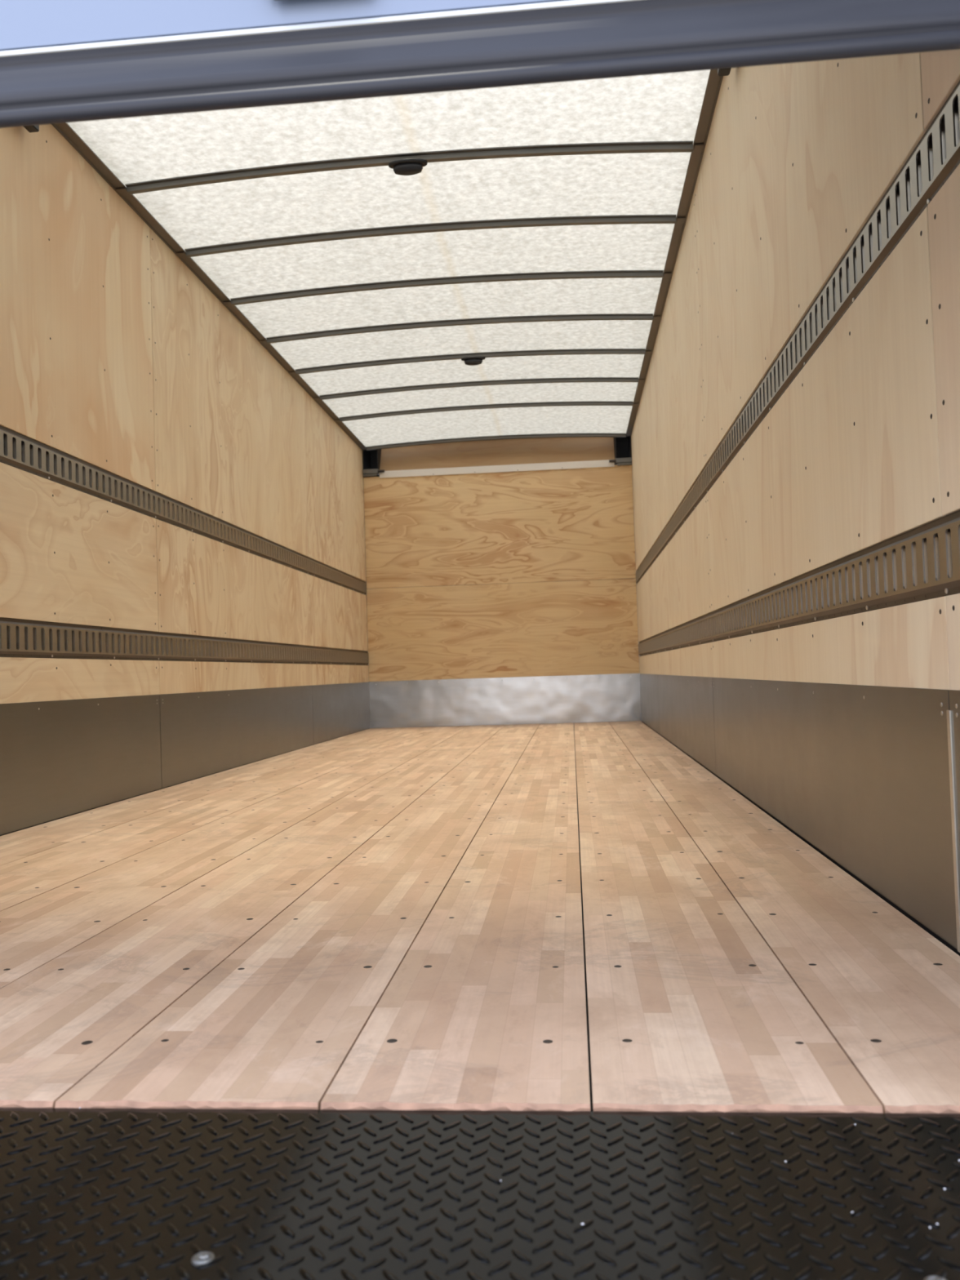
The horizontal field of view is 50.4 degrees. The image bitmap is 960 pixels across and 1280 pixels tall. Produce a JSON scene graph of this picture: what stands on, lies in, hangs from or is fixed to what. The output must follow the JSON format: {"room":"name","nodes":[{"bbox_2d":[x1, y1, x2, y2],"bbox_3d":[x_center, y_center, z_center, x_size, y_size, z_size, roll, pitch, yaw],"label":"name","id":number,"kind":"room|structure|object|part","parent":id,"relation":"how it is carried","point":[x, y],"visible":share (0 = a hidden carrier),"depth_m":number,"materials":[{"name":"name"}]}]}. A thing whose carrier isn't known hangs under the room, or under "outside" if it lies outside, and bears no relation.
{"room":"cargo space","nodes":[
{"label":"cargo space","id":0,"kind":"room"},
{"bbox_2d":[0,124,368,703],"bbox_3d":[-1.298,-0.524,5.132,0.061,2.530,7.874,-2,-2,5],"label":"wall","id":1,"kind":"structure","parent":0,"point":[116,358],"depth_m":4.12,"materials":[{"name":"wood"}]},
{"bbox_2d":[23,124,39,132],"bbox_3d":[-1.532,-1.692,2.287,0.055,0.065,2.000,-2,-2,5],"label":"door track","id":2,"kind":"object","parent":1,"relation":"attached to","point":[35,128],"visible":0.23,"depth_m":3.26,"materials":[{"name":"grey metal"}]},
{"bbox_2d":[0,425,100,497],"bbox_3d":[-1.507,-0.613,2.484,0.010,0.114,2.518,-2,-2,5],"label":"rail","id":3,"kind":"object","parent":1,"relation":"attached to","point":[8,460],"visible":1,"depth_m":3.37,"materials":[{"name":"metal"}]},
{"bbox_2d":[0,617,103,659],"bbox_3d":[-1.488,-0.025,2.465,0.010,0.118,2.518,-2,-2,5],"label":"rail","id":4,"kind":"object","parent":1,"relation":"attached to","point":[21,652],"visible":1,"depth_m":3.33,"materials":[{"name":"metal"}]},
{"bbox_3d":[-1.507,-1.220,2.747,0.008,1.112,3.045,-2,-2,5],"label":"plywood panel","id":5,"kind":"part","parent":1,"relation":"part of","materials":[{"name":"beige wood"}]},
{"bbox_3d":[-1.478,-0.313,2.718,0.008,0.470,3.045,-2,-2,5],"label":"plywood panel","id":6,"kind":"part","parent":1,"relation":"part of","materials":[{"name":"beige wood"}]},
{"bbox_3d":[-1.465,0.114,2.704,0.008,0.146,3.045,-2,-2,5],"label":"plywood panel","id":7,"kind":"part","parent":1,"relation":"part of","materials":[{"name":"beige wood"}]},
{"bbox_2d":[0,681,370,835],"bbox_3d":[-1.260,0.453,4.874,0.012,0.418,7.424,-2,-2,5],"label":"baseboard","id":8,"kind":"structure","parent":1,"relation":"attached to","point":[59,759],"depth_m":4.03,"materials":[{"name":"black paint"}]},
{"bbox_2d":[97,467,311,574],"bbox_3d":[-1.259,-0.532,5.256,0.010,0.114,3.046,-2,-2,5],"label":"rail","id":9,"kind":"object","parent":1,"relation":"attached to","point":[106,496],"visible":1,"depth_m":4.65,"materials":[{"name":"metal"}]},
{"bbox_2d":[101,626,314,663],"bbox_3d":[-1.240,0.056,5.237,0.010,0.118,3.046,-2,-2,5],"label":"rail","id":10,"kind":"object","parent":1,"relation":"attached to","point":[109,655],"visible":1,"depth_m":4.59,"materials":[{"name":"metal"}]},
{"bbox_3d":[-1.261,-1.139,5.503,0.008,1.112,2.484,-2,-2,5],"label":"plywood panel","id":11,"kind":"part","parent":1,"relation":"part of","materials":[{"name":"beige wood"}]},
{"bbox_3d":[-1.232,-0.233,5.473,0.008,0.470,2.484,-2,-2,5],"label":"plywood panel","id":12,"kind":"part","parent":1,"relation":"part of","materials":[{"name":"beige wood"}]},
{"bbox_3d":[-1.218,0.195,5.460,0.008,0.146,2.484,-2,-2,5],"label":"plywood panel","id":13,"kind":"part","parent":1,"relation":"part of","materials":[{"name":"beige wood"}]},
{"bbox_3d":[-1.066,-1.075,7.681,0.008,1.112,1.886,-2,-2,5],"label":"plywood panel","id":14,"kind":"part","parent":1,"relation":"part of","materials":[{"name":"beige wood"}]},
{"bbox_2d":[310,558,366,595],"bbox_3d":[-1.042,-0.460,7.685,0.010,0.114,1.830,-2,-2,5],"label":"rail","id":15,"kind":"object","parent":1,"relation":"attached to","point":[323,568],"visible":1,"depth_m":7.57,"materials":[{"name":"metal"}]},
{"bbox_3d":[-1.037,-0.169,7.652,0.008,0.470,1.886,-2,-2,5],"label":"plywood panel","id":16,"kind":"part","parent":1,"relation":"part of","materials":[{"name":"beige wood"}]},
{"bbox_3d":[-1.024,0.259,7.638,0.008,0.146,1.886,-2,-2,5],"label":"plywood panel","id":17,"kind":"part","parent":1,"relation":"part of","materials":[{"name":"beige wood"}]},
{"bbox_2d":[312,646,368,665],"bbox_3d":[-1.023,0.127,7.667,0.010,0.118,1.830,-2,-2,5],"label":"rail","id":18,"kind":"object","parent":1,"relation":"attached to","point":[330,654],"visible":1,"depth_m":7.49,"materials":[{"name":"metal"}]},
{"bbox_2d":[362,448,384,477],"bbox_3d":[-0.887,-1.528,8.763,0.185,0.298,0.348,-2,-2,5],"label":"bracket","id":19,"kind":"object","parent":1,"relation":"attached to","point":[371,459],"visible":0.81,"depth_m":8.72,"materials":[{"name":"black metal"}]},
{"bbox_2d":[362,468,379,477],"bbox_3d":[-0.919,-1.411,8.636,0.135,0.058,0.080,-2,-2,5],"label":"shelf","id":20,"kind":"object","parent":19,"relation":"attached to","point":[373,472],"depth_m":8.60,"materials":[{"name":"grey metal"}]},
{"bbox_2d":[66,69,710,446],"bbox_3d":[-0.206,-1.785,4.830,2.364,0.044,7.494,-2,-2,5],"label":"ceiling","id":21,"kind":"structure","parent":0,"point":[661,107],"depth_m":4.46,"materials":[{"name":"white plastic"}]},
{"bbox_2d":[51,122,366,450],"bbox_3d":[-1.314,-1.727,4.942,0.065,0.030,7.424,-2,-2,5],"label":"rail","id":22,"kind":"object","parent":21,"relation":"attached to","point":[65,130],"visible":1,"depth_m":4.55,"materials":[{"name":"brown metal"}]},
{"bbox_2d":[124,141,693,194],"bbox_3d":[-0.291,-1.804,3.875,2.165,0.061,0.052,-2,-2,5],"label":"bow","id":23,"kind":"object","parent":21,"relation":"attached to","point":[644,146],"visible":0.98,"depth_m":3.86,"materials":[{"name":"metal"}]},
{"bbox_2d":[388,158,427,175],"bbox_3d":[-0.273,-1.790,3.873,0.150,0.044,0.063,-2,-2,5],"label":"dome light","id":24,"kind":"object","parent":23,"relation":"attached to","point":[407,166],"visible":1,"depth_m":3.85,"materials":[{"name":"black paint"}]},
{"bbox_2d":[184,214,675,257],"bbox_3d":[-0.237,-1.787,4.482,2.165,0.061,0.052,-2,-2,5],"label":"bow","id":25,"kind":"object","parent":21,"relation":"attached to","point":[621,219],"visible":1,"depth_m":4.47,"materials":[{"name":"metal"}]},
{"bbox_2d":[230,270,663,305],"bbox_3d":[-0.183,-1.769,5.089,2.165,0.061,0.052,-2,-2,5],"label":"bow","id":26,"kind":"object","parent":21,"relation":"attached to","point":[603,273],"visible":1,"depth_m":5.07,"materials":[{"name":"metal"}]},
{"bbox_2d":[266,313,653,343],"bbox_3d":[-0.129,-1.751,5.696,2.165,0.061,0.052,-2,-2,5],"label":"bow","id":27,"kind":"object","parent":21,"relation":"attached to","point":[600,316],"visible":1,"depth_m":5.68,"materials":[{"name":"metal"}]},
{"bbox_2d":[295,348,645,374],"bbox_3d":[-0.074,-1.733,6.303,2.165,0.061,0.052,-2,-2,5],"label":"bow","id":28,"kind":"object","parent":21,"relation":"attached to","point":[577,351],"visible":1,"depth_m":6.29,"materials":[{"name":"metal"}]},
{"bbox_2d":[461,355,485,365],"bbox_3d":[-0.041,-1.719,6.299,0.150,0.044,0.063,-2,-2,5],"label":"dome light","id":29,"kind":"object","parent":28,"relation":"attached to","point":[470,361],"visible":1,"depth_m":6.28,"materials":[{"name":"black paint"}]},
{"bbox_2d":[319,377,638,399],"bbox_3d":[-0.020,-1.716,6.910,2.165,0.061,0.052,-2,-2,5],"label":"bow","id":30,"kind":"object","parent":21,"relation":"attached to","point":[574,380],"visible":1,"depth_m":6.89,"materials":[{"name":"metal"}]},
{"bbox_2d":[339,400,633,422],"bbox_3d":[0.034,-1.698,7.516,2.165,0.061,0.052,-2,-2,5],"label":"bow","id":31,"kind":"object","parent":21,"relation":"attached to","point":[592,402],"visible":1,"depth_m":7.50,"materials":[{"name":"metal"}]},
{"bbox_2d":[365,433,626,450],"bbox_3d":[0.123,-1.665,8.505,2.165,0.061,0.068,-2,-2,5],"label":"bow","id":32,"kind":"object","parent":21,"relation":"attached to","point":[540,435],"visible":1,"depth_m":8.49,"materials":[{"name":"metal"}]},
{"bbox_2d":[0,720,959,1113],"bbox_3d":[-0.127,0.643,4.775,2.354,0.100,7.447,-2,-2,5],"label":"floor","id":33,"kind":"structure","parent":0,"point":[570,916],"depth_m":1.62,"materials":[{"name":"beige wood"}]},
{"bbox_2d":[0,1107,959,1279],"bbox_3d":[-0.488,0.483,0.762,2.414,0.012,0.616,-2,-2,5],"label":"plate","id":34,"kind":"object","parent":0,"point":[86,1193],"visible":1,"depth_m":0.86,"materials":[{"name":"black paint"}]},
{"bbox_2d":[363,437,641,728],"bbox_3d":[0.173,-0.455,8.597,2.298,2.520,0.188,-2,-2,5],"label":"wall","id":35,"kind":"structure","parent":0,"point":[520,573],"depth_m":8.52,"materials":[{"name":"wood"}]},
{"bbox_2d":[379,459,614,478],"bbox_3d":[0.133,-1.432,8.544,1.968,0.064,0.046,-2,-2,5],"label":"header bar","id":36,"kind":"object","parent":35,"relation":"attached to","point":[589,464],"visible":1,"depth_m":8.52,"materials":[{"name":"white metal"}]},
{"bbox_3d":[0.137,-1.578,8.646,1.984,0.270,0.162,-2,-2,5],"label":"plywood panel","id":37,"kind":"part","parent":35,"relation":"part of","materials":[{"name":"brown wood"}]},
{"bbox_3d":[0.150,-0.943,8.528,2.252,0.944,0.019,-2,-2,5],"label":"plywood panel","id":38,"kind":"part","parent":35,"relation":"part of","materials":[{"name":"beige wood"}]},
{"bbox_3d":[0.178,-0.069,8.500,2.252,0.802,0.019,-2,-2,5],"label":"plywood panel","id":39,"kind":"part","parent":35,"relation":"part of","materials":[{"name":"beige wood"}]},
{"bbox_2d":[368,673,640,728],"bbox_3d":[0.195,0.506,8.470,2.254,0.388,0.003,-2,-2,5],"label":"baseboard","id":40,"kind":"structure","parent":35,"relation":"attached to","point":[595,697],"depth_m":8.47,"materials":[{"name":"silver metal"}]},
{"bbox_2d":[631,48,959,690],"bbox_3d":[1.005,-0.604,4.928,0.061,2.530,7.874,-2,-2,5],"label":"wall","id":41,"kind":"structure","parent":0,"point":[860,451],"depth_m":2.30,"materials":[{"name":"wood"}]},
{"bbox_2d":[608,435,631,466],"bbox_3d":[1.169,-1.593,8.581,0.185,0.310,0.348,-2,-2,5],"label":"bracket","id":42,"kind":"object","parent":41,"relation":"attached to","point":[622,446],"visible":0.82,"depth_m":8.74,"materials":[{"name":"black metal"}]},
{"bbox_2d":[614,457,631,466],"bbox_3d":[1.187,-1.472,8.450,0.135,0.058,0.080,-2,-2,5],"label":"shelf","id":43,"kind":"object","parent":42,"relation":"attached to","point":[619,461],"depth_m":8.41,"materials":[{"name":"grey metal"}]},
{"bbox_3d":[1.192,-1.151,7.546,0.008,1.112,1.756,-2,-2,5],"label":"plywood panel","id":44,"kind":"part","parent":41,"relation":"part of","materials":[{"name":"beige wood"}]},
{"bbox_2d":[635,543,655,583],"bbox_3d":[1.206,-0.538,7.487,0.010,0.114,1.830,-2,-2,5],"label":"rail","id":45,"kind":"object","parent":41,"relation":"attached to","point":[649,559],"visible":0.94,"depth_m":7.32,"materials":[{"name":"grey metal"}]},
{"bbox_3d":[1.221,-0.245,7.517,0.008,0.470,1.756,-2,-2,5],"label":"plywood panel","id":46,"kind":"part","parent":41,"relation":"part of","materials":[{"name":"beige wood"}]},
{"bbox_2d":[638,634,658,656],"bbox_3d":[1.224,0.049,7.468,0.010,0.118,1.830,-2,-2,5],"label":"rail","id":47,"kind":"object","parent":41,"relation":"attached to","point":[649,646],"visible":1,"depth_m":7.30,"materials":[{"name":"metal"}]},
{"bbox_3d":[1.234,0.183,7.504,0.008,0.146,1.756,-2,-2,5],"label":"plywood panel","id":48,"kind":"part","parent":41,"relation":"part of","materials":[{"name":"beige wood"}]},
{"bbox_2d":[626,69,723,436],"bbox_3d":[0.906,-1.804,4.746,0.064,0.030,7.424,-2,-2,5],"label":"rail","id":49,"kind":"object","parent":41,"relation":"attached to","point":[713,84],"visible":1,"depth_m":4.34,"materials":[{"name":"metal"}]},
{"bbox_3d":[0.998,-1.215,5.372,0.008,1.112,2.607,-2,-2,5],"label":"plywood panel","id":50,"kind":"part","parent":41,"relation":"part of","materials":[{"name":"beige wood"}]},
{"bbox_3d":[1.026,-0.308,5.342,0.008,0.470,2.607,-2,-2,5],"label":"plywood panel","id":51,"kind":"part","parent":41,"relation":"part of","materials":[{"name":"beige wood"}]},
{"bbox_3d":[1.040,0.119,5.329,0.008,0.146,2.607,-2,-2,5],"label":"plywood panel","id":52,"kind":"part","parent":41,"relation":"part of","materials":[{"name":"beige wood"}]},
{"bbox_2d":[653,435,727,559],"bbox_3d":[0.988,-0.609,5.057,0.010,0.114,3.046,-2,-2,5],"label":"rail","id":53,"kind":"object","parent":41,"relation":"attached to","point":[686,507],"visible":0.95,"depth_m":4.43,"materials":[{"name":"metal"}]},
{"bbox_2d":[657,604,733,652],"bbox_3d":[1.007,-0.022,5.038,0.010,0.118,3.046,-2,-2,5],"label":"rail","id":54,"kind":"object","parent":41,"relation":"attached to","point":[689,633],"visible":1,"depth_m":4.42,"materials":[{"name":"grey metal"}]},
{"bbox_2d":[717,67,731,76],"bbox_3d":[0.657,-1.768,2.094,0.055,0.065,2.000,-2,-2,5],"label":"door track","id":55,"kind":"object","parent":41,"relation":"attached to","point":[721,72],"visible":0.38,"depth_m":3.07,"materials":[{"name":"grey metal"}]},
{"bbox_2d":[0,0,959,128],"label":"door","id":56,"kind":"structure","parent":55,"relation":"attached to","point":[62,61],"depth_m":1.02,"materials":[{"name":"metal"}]},
{"bbox_3d":[-0.504,-0.803,1.075,2.194,0.384,0.022,-2,-2,5],"label":"panel","id":57,"kind":"part","parent":56,"relation":"part of","materials":[{"name":"grey metal"}]},
{"bbox_2d":[639,673,959,955],"bbox_3d":[0.989,0.376,4.675,0.013,0.418,7.424,-2,-2,5],"label":"baseboard","id":58,"kind":"structure","parent":41,"relation":"attached to","point":[868,777],"depth_m":2.07,"materials":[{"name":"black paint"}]},
{"bbox_3d":[0.769,-1.290,2.816,0.008,1.112,2.521,-2,-2,5],"label":"plywood panel","id":59,"kind":"part","parent":41,"relation":"part of","materials":[{"name":"beige wood"}]},
{"bbox_3d":[0.798,-0.383,2.787,0.008,0.470,2.521,-2,-2,5],"label":"plywood panel","id":60,"kind":"part","parent":41,"relation":"part of","materials":[{"name":"beige wood"}]},
{"bbox_3d":[0.811,0.044,2.773,0.008,0.146,2.521,-2,-2,5],"label":"plywood panel","id":61,"kind":"part","parent":41,"relation":"part of","materials":[{"name":"beige wood"}]},
{"bbox_2d":[724,80,959,466],"bbox_3d":[0.740,-0.690,2.286,0.010,0.114,2.518,-2,-2,5],"label":"rail","id":62,"kind":"object","parent":41,"relation":"attached to","point":[942,171],"visible":1,"depth_m":1.87,"materials":[{"name":"grey metal"}]},
{"bbox_2d":[730,510,959,637],"bbox_3d":[0.759,-0.103,2.267,0.010,0.118,2.518,-2,-2,5],"label":"rail","id":63,"kind":"object","parent":41,"relation":"attached to","point":[946,585],"visible":1,"depth_m":1.92,"materials":[{"name":"grey metal"}]},
{"bbox_3d":[0.633,-1.334,1.295,0.008,1.112,0.528,-2,-2,5],"label":"plywood panel","id":64,"kind":"part","parent":41,"relation":"part of","materials":[{"name":"beige wood"}]},
{"bbox_3d":[0.662,-0.428,1.266,0.008,0.470,0.528,-2,-2,5],"label":"plywood panel","id":65,"kind":"part","parent":41,"relation":"part of","materials":[{"name":"beige wood"}]},
{"bbox_3d":[0.675,-0.001,1.252,0.008,0.146,0.528,-2,-2,5],"label":"plywood panel","id":66,"kind":"part","parent":41,"relation":"part of","materials":[{"name":"beige wood"}]}
]}

